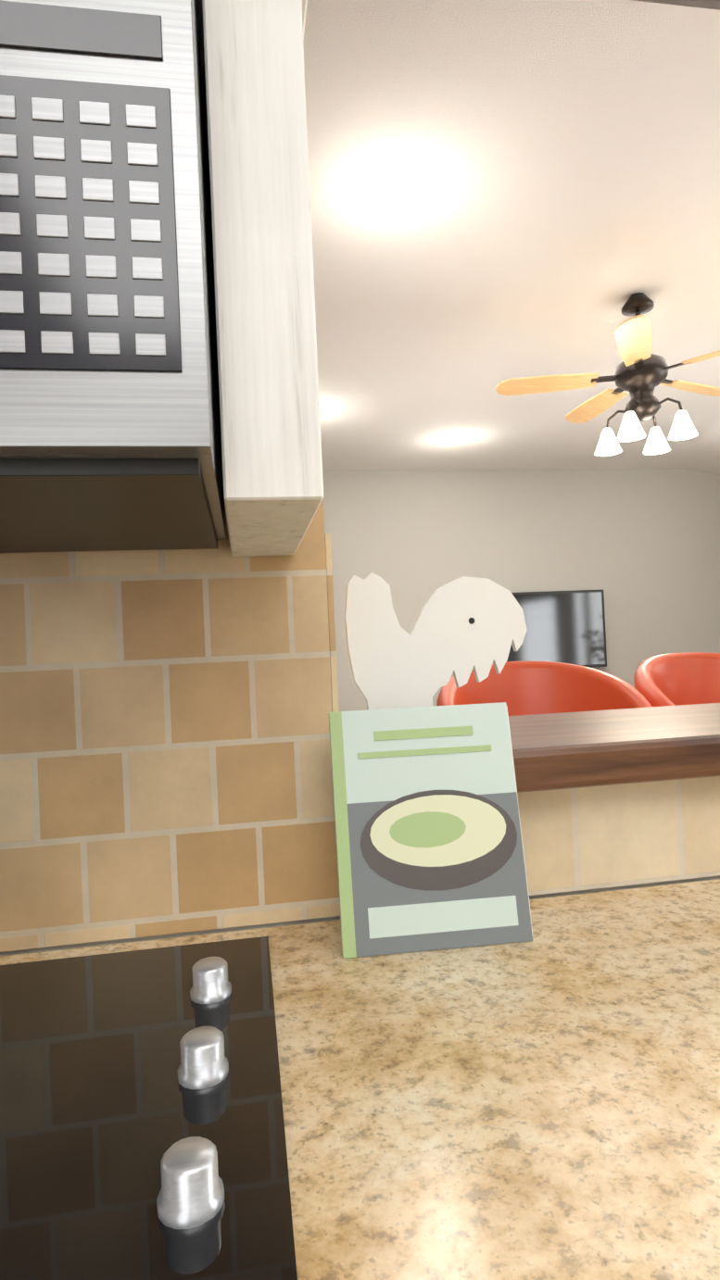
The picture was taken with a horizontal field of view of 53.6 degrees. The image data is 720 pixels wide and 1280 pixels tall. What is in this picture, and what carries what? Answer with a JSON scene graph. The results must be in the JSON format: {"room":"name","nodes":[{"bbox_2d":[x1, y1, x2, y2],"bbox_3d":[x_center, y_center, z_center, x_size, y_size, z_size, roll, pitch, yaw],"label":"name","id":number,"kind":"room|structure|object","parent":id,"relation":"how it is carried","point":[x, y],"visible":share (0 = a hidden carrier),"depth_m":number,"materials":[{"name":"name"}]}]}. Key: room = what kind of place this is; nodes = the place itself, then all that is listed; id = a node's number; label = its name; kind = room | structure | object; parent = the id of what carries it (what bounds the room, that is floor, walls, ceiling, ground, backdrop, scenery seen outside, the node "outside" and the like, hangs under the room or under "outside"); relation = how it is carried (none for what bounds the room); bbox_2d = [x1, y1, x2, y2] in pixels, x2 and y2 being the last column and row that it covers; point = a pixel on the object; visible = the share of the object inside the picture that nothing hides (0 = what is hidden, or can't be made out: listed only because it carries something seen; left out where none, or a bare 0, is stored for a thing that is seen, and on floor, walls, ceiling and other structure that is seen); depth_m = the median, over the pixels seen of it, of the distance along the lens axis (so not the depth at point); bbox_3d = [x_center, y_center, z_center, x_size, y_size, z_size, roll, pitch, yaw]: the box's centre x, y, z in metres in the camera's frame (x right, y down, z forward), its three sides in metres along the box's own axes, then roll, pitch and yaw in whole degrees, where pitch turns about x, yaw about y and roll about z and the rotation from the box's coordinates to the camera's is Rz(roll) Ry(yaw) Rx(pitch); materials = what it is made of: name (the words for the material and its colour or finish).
{"room":"kitchen and living room","nodes":[
{"label":"kitchen and living room","id":0,"kind":"room"},
{"bbox_2d":[0,875,719,955],"bbox_3d":[-0.537,-0.175,0.906,6.430,2.920,0.120,-2,-1,-9],"label":"wall","id":1,"kind":"structure","parent":0,"point":[93,944],"depth_m":0.90,"materials":[{"name":"white"}]},
{"bbox_2d":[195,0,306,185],"bbox_3d":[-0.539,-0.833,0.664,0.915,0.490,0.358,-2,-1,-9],"label":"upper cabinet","id":2,"kind":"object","parent":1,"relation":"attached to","point":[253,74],"depth_m":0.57,"materials":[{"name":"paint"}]},
{"bbox_2d":[0,0,225,552],"bbox_3d":[-0.514,-0.313,0.605,0.760,0.423,0.464,-2,-1,-9],"label":"microwave","id":3,"kind":"object","parent":2,"relation":"attached to","point":[110,434],"visible":1,"depth_m":0.48,"materials":[{"name":"silver metal"}]},
{"bbox_2d":[324,533,338,711],"bbox_3d":[1.364,0.041,0.563,2.649,0.490,1.400,-2,-1,-9],"label":"tile backsplash","id":4,"kind":"structure","parent":1,"relation":"attached to","point":[331,620],"depth_m":0.92,"materials":[{"name":"tile"}]},
{"bbox_2d":[0,498,719,952],"bbox_3d":[-0.560,-0.129,0.837,6.340,1.010,0.008,-2,-1,-9],"label":"tile backsplash","id":5,"kind":"structure","parent":1,"relation":"attached to","point":[165,756],"depth_m":0.89,"materials":[{"name":"tile"}]},
{"bbox_2d":[508,702,719,792],"bbox_3d":[1.507,0.103,0.666,2.940,0.055,1.660,-2,-1,-9],"label":"bar","id":6,"kind":"object","parent":1,"relation":"on","point":[561,750],"depth_m":0.93,"materials":[{"name":"brown wood"}]},
{"bbox_2d":[344,572,526,709],"bbox_3d":[0.108,0.023,0.985,0.255,0.236,0.045,-2,-1,-9],"label":"cutout","id":7,"kind":"object","parent":6,"relation":"on","point":[463,627],"visible":0.92,"depth_m":0.97,"materials":[{"name":"white"}]},
{"bbox_2d":[302,0,719,470],"bbox_3d":[0.760,-1.738,1.581,9.340,0.100,10.780,-2,-1,-9],"label":"ceiling","id":8,"kind":"structure","parent":0,"point":[558,160],"depth_m":2.84,"materials":[{"name":"white paint"}]},
{"bbox_2d":[495,292,719,455],"bbox_3d":[1.365,-1.325,3.561,1.342,0.734,1.302,-2,-1,-9],"label":"ceiling fan","id":9,"kind":"object","parent":8,"relation":"hanging from","point":[640,372],"visible":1,"depth_m":3.47,"materials":[{"name":"brown metal"}]},
{"bbox_2d":[322,468,719,711],"bbox_3d":[-0.089,-0.232,6.746,9.200,3.120,0.140,-2,-1,-9],"label":"wall","id":10,"kind":"structure","parent":0,"point":[640,547],"depth_m":7.01,"materials":[{"name":"grey paint"}]},
{"bbox_2d":[506,589,606,667],"bbox_3d":[1.738,-0.087,6.929,1.350,0.760,0.075,-2,-1,-9],"label":"wall-mounted tv","id":11,"kind":"object","parent":10,"relation":"attached to","point":[565,627],"visible":0.46,"depth_m":6.93,"materials":[{"name":"black plastic"}]},
{"bbox_2d":[686,454,719,476],"bbox_3d":[4.292,-1.755,4.663,1.100,0.320,5.430,-2,-1,-9],"label":"ceiling","id":12,"kind":"structure","parent":0,"point":[710,466],"depth_m":7.11,"materials":[{"name":"white paint"}]},
{"bbox_3d":[0.926,1.258,1.554,9.400,0.060,10.780,-2,-1,-9],"label":"floor","id":13,"kind":"structure","parent":0,"visible":0},
{"bbox_2d":[436,661,651,715],"bbox_3d":[0.466,0.653,1.722,0.524,1.196,0.486,-2,-1,-9],"label":"bar stool","id":14,"kind":"object","parent":13,"relation":"on","point":[530,687],"visible":0.08,"depth_m":1.90,"materials":[{"name":"red plastic"}]},
{"bbox_2d":[633,652,719,706],"bbox_3d":[1.000,0.630,1.829,0.524,1.196,0.486,-2,-1,-9],"label":"bar stool","id":15,"kind":"object","parent":13,"relation":"on","point":[678,679],"visible":0.21,"depth_m":2.02,"materials":[{"name":"red plastic"}]},
{"bbox_3d":[-0.413,0.839,0.193,6.318,0.869,1.268,-2,-1,-9],"label":"base cabinet","id":16,"kind":"object","parent":13,"relation":"on","visible":0},
{"bbox_2d":[0,878,719,1279],"bbox_3d":[-0.477,0.388,0.439,6.330,0.040,0.782,-2,-1,-9],"label":"countertop","id":17,"kind":"structure","parent":16,"relation":"on","point":[545,1105],"depth_m":0.51,"materials":[{"name":"stone"}]},
{"bbox_2d":[0,936,297,1279],"bbox_3d":[-0.531,0.351,0.437,0.973,0.037,0.660,-2,-1,-9],"label":"cooktop","id":18,"kind":"object","parent":17,"relation":"in","point":[142,1131],"visible":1,"depth_m":0.52,"materials":[{"name":"black glass"}]},
{"bbox_2d":[328,702,532,958],"bbox_3d":[0.079,0.215,0.835,0.217,0.271,0.079,-3,-1,-6],"label":"cookbook","id":19,"kind":"object","parent":17,"relation":"on","point":[430,855],"visible":1,"depth_m":0.82,"materials":[{"name":"white"}]},
{"bbox_3d":[1.179,-1.354,0.918,2.580,0.720,0.550,-2,-1,-9],"label":"soffit beam","id":20,"kind":"structure","parent":0,"visible":0},
{"bbox_2d":[632,0,719,10],"bbox_3d":[1.196,-0.992,0.914,2.576,0.003,0.546,-2,-1,-9],"label":"soffit beam","id":21,"kind":"structure","parent":20,"relation":"attached to","point":[709,4],"depth_m":1.07,"materials":[{"name":"grey paint"}]}
]}

